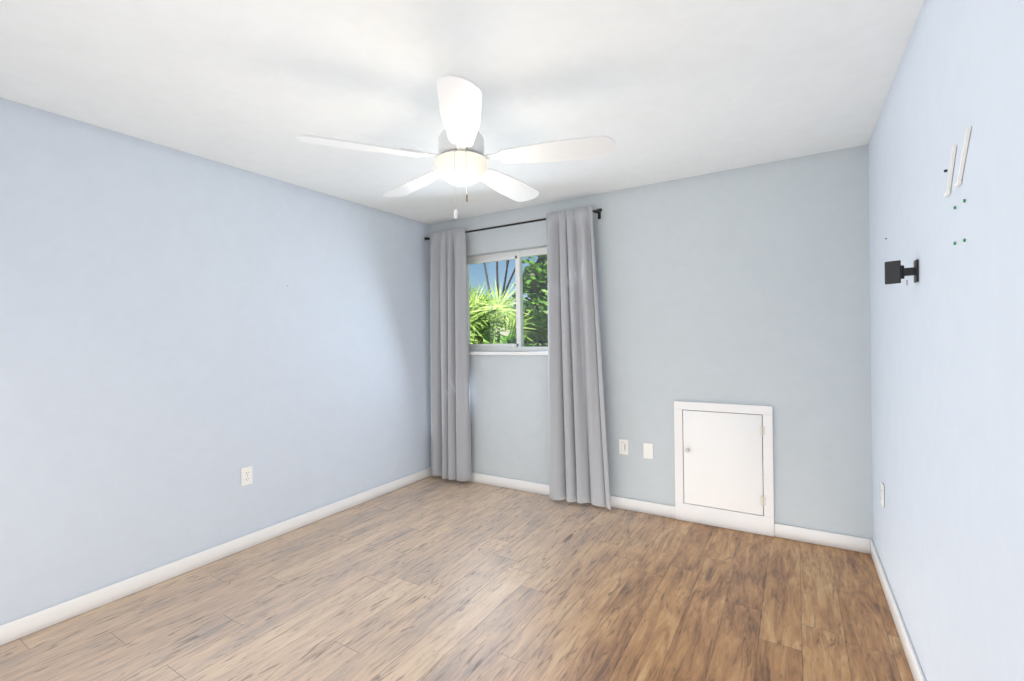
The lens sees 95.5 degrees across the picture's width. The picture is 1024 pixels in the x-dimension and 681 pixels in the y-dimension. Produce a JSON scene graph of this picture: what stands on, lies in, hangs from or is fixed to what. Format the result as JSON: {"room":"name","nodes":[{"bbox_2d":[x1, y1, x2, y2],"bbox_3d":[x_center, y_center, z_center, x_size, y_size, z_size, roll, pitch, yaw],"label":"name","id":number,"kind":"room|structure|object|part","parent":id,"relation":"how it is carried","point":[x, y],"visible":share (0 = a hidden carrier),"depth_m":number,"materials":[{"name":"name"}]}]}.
{"room":"empty bedroom","nodes":[
{"label":"empty bedroom","id":0,"kind":"room"},
{"bbox_2d":[0,97,430,624],"bbox_3d":[-1.885,0.120,2.915,0.200,2.440,3.923,-1,0,31],"label":"wall","id":1,"kind":"structure","parent":0,"point":[185,337],"depth_m":2.66,"materials":[{"name":"blue paint"}]},
{"bbox_2d":[0,467,432,645],"bbox_3d":[-1.775,1.294,2.867,0.013,0.088,3.923,-1,0,31],"label":"baseboard","id":2,"kind":"structure","parent":1,"relation":"attached to","point":[11,631],"depth_m":2.64,"materials":[{"name":"white wood"}]},
{"bbox_2d":[241,466,252,485],"bbox_3d":[-1.706,0.872,2.992,0.007,0.116,0.072,-1,0,31],"label":"outlet","id":3,"kind":"object","parent":1,"relation":"attached to","point":[244,476],"depth_m":2.99,"materials":[{"name":"white plastic"}]},
{"bbox_2d":[0,476,913,680],"bbox_3d":[-0.320,1.380,1.985,3.813,0.120,4.323,-1,0,31],"label":"floor","id":4,"kind":"structure","parent":0,"point":[435,578],"depth_m":2.28,"materials":[{"name":"brown wood"}]},
{"bbox_2d":[0,0,923,224],"bbox_3d":[-0.362,-1.179,1.970,3.813,0.120,4.323,-1,0,31],"label":"ceiling","id":5,"kind":"structure","parent":0,"point":[657,91],"depth_m":2.00,"materials":[{"name":"paint"}]},
{"bbox_2d":[295,74,615,218],"bbox_3d":[-0.208,-0.829,2.211,1.339,0.588,1.287,-1,0,31],"label":"ceiling fan","id":6,"kind":"object","parent":5,"relation":"hanging from","point":[461,158],"visible":1,"depth_m":2.05,"materials":[{"name":"white plastic"}]},
{"bbox_3d":[-0.234,-0.780,2.162,0.248,0.110,0.248,-1,0,31],"label":"lamp shade","id":7,"kind":"part","parent":6,"relation":"part of","materials":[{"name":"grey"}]},
{"bbox_2d":[430,144,872,539],"bbox_3d":[0.729,0.072,3.739,3.813,2.440,0.200,-1,0,31],"label":"wall","id":8,"kind":"structure","parent":0,"point":[748,285],"depth_m":3.17,"materials":[{"name":"blue paint"}]},
{"bbox_2d":[466,247,547,354],"bbox_3d":[0.040,-0.334,4.100,1.280,0.920,0.157,-1,0,31],"label":"window","id":9,"kind":"structure","parent":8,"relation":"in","point":[517,256],"depth_m":4.14,"materials":[{"name":"white"}]},
{"bbox_2d":[424,208,601,239],"bbox_3d":[-0.058,-0.972,4.024,1.781,0.065,0.098,-1,0,31],"label":"curtain rod","id":10,"kind":"object","parent":8,"relation":"attached to","point":[598,211],"visible":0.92,"depth_m":3.93,"materials":[{"name":"brown metal"}]},
{"bbox_2d":[429,227,471,480],"bbox_3d":[-0.598,0.128,4.313,0.457,2.294,0.113,-1,0,31],"label":"curtain","id":11,"kind":"object","parent":10,"relation":"hanging from","point":[450,429],"visible":1,"depth_m":4.27,"materials":[{"name":"grey fabric"}]},
{"bbox_2d":[546,205,610,509],"bbox_3d":[0.513,0.117,3.634,0.528,2.299,0.103,-1,0,31],"label":"curtain","id":12,"kind":"object","parent":10,"relation":"hanging from","point":[578,465],"visible":1,"depth_m":3.64,"materials":[{"name":"grey fabric"}]},
{"bbox_2d":[440,472,674,518],"bbox_3d":[0.214,1.255,3.946,2.267,0.088,0.013,-1,0,31],"label":"baseboard","id":13,"kind":"structure","parent":8,"relation":"attached to","point":[658,509],"depth_m":3.88,"materials":[{"name":"white wood"}]},
{"bbox_2d":[619,439,627,454],"bbox_3d":[0.853,0.813,3.552,0.072,0.116,0.009,-1,0,31],"label":"electrical outlet","id":14,"kind":"object","parent":8,"relation":"attached to","point":[623,446],"visible":1,"depth_m":3.55,"materials":[{"name":"white plastic"}]},
{"bbox_2d":[643,443,652,458],"bbox_3d":[1.013,0.821,3.456,0.072,0.116,0.007,-1,0,31],"label":"electrical outlet","id":15,"kind":"object","parent":8,"relation":"attached to","point":[648,450],"visible":1,"depth_m":3.45,"materials":[{"name":"white plastic"}]},
{"bbox_2d":[674,401,773,536],"bbox_3d":[1.431,0.858,3.178,0.620,0.852,0.049,-1,0,31],"label":"access door","id":16,"kind":"structure","parent":8,"relation":"in","point":[726,472],"depth_m":3.17,"materials":[{"name":"white wood"}]},
{"bbox_3d":[1.239,0.774,3.283,0.030,0.030,0.032,-1,0,31],"label":"knob","id":17,"kind":"part","parent":16,"relation":"part of","materials":[{"name":"silver metal"}]},
{"bbox_3d":[1.438,0.824,3.189,0.496,0.661,0.012,-1,0,31],"label":"panel","id":18,"kind":"part","parent":16,"relation":"part of","materials":[{"name":"white wood"}]},
{"bbox_3d":[1.646,0.822,3.051,0.028,0.521,0.009,-1,0,31],"label":"access door hinges","id":19,"kind":"part","parent":16,"relation":"part of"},
{"bbox_2d":[774,523,869,553],"bbox_3d":[1.926,1.234,2.906,0.500,0.088,0.013,-1,0,31],"label":"baseboard","id":20,"kind":"structure","parent":8,"relation":"attached to","point":[842,541],"depth_m":2.89,"materials":[{"name":"white wood"}]},
{"bbox_2d":[868,0,1023,680],"bbox_3d":[1.202,0.081,1.040,0.200,2.440,3.923,-1,0,31],"label":"wall","id":21,"kind":"structure","parent":0,"point":[947,374],"depth_m":1.32,"materials":[{"name":"blue paint"}]},
{"bbox_2d":[881,482,883,507],"bbox_3d":[1.924,0.801,2.413,0.006,0.116,0.072,-1,0,31],"label":"outlet","id":22,"kind":"object","parent":21,"relation":"attached to","point":[882,494],"visible":0.98,"depth_m":2.39,"materials":[{"name":"white plastic"}]},
{"bbox_2d":[870,539,925,680],"bbox_3d":[1.131,1.258,1.102,0.013,0.088,3.923,-1,0,31],"label":"baseboard","id":23,"kind":"structure","parent":21,"relation":"attached to","point":[912,659],"depth_m":2.04,"materials":[{"name":"white wood"}]},
{"bbox_2d":[885,259,918,285],"bbox_3d":[1.436,-0.248,1.717,0.094,0.092,0.052,-1,0,31],"label":"bracket","id":24,"kind":"object","parent":21,"relation":"attached to","point":[896,272],"visible":1,"depth_m":1.71,"materials":[{"name":"black metal"}]},
{"bbox_3d":[1.416,-0.252,1.724,0.026,0.084,0.048,-1,0,-31],"label":"plate","id":25,"kind":"part","parent":24,"relation":"part of","materials":[{"name":"black plastic"}]},
{"bbox_3d":[1.453,-0.253,1.711,0.060,0.080,0.044,-1,0,31],"label":"arm","id":26,"kind":"part","parent":24,"relation":"part of"},
{"bbox_2d":[885,126,970,244],"bbox_3d":[1.476,-0.407,1.703,0.008,0.280,1.250,-1,0,31],"label":"hooks","id":27,"kind":"object","parent":21,"relation":"attached to","point":[958,183],"visible":0.9,"depth_m":1.24,"materials":[{"name":"white plastic"}]},
{"label":"outside","id":28,"kind":"structure","parent":0,"visible":0},
{"bbox_3d":[1.545,1.514,14.118,22.000,0.100,18.307,-1,0,31],"label":"lawn","id":29,"kind":"structure","parent":28,"visible":0},
{"bbox_2d":[469,255,547,346],"bbox_3d":[-0.819,-2.244,14.094,10.234,8.103,10.031,-1,0,31],"label":"plants","id":30,"kind":"object","parent":29,"relation":"on","point":[495,313],"depth_m":9.57,"materials":[{"name":"green plant"}]}
]}

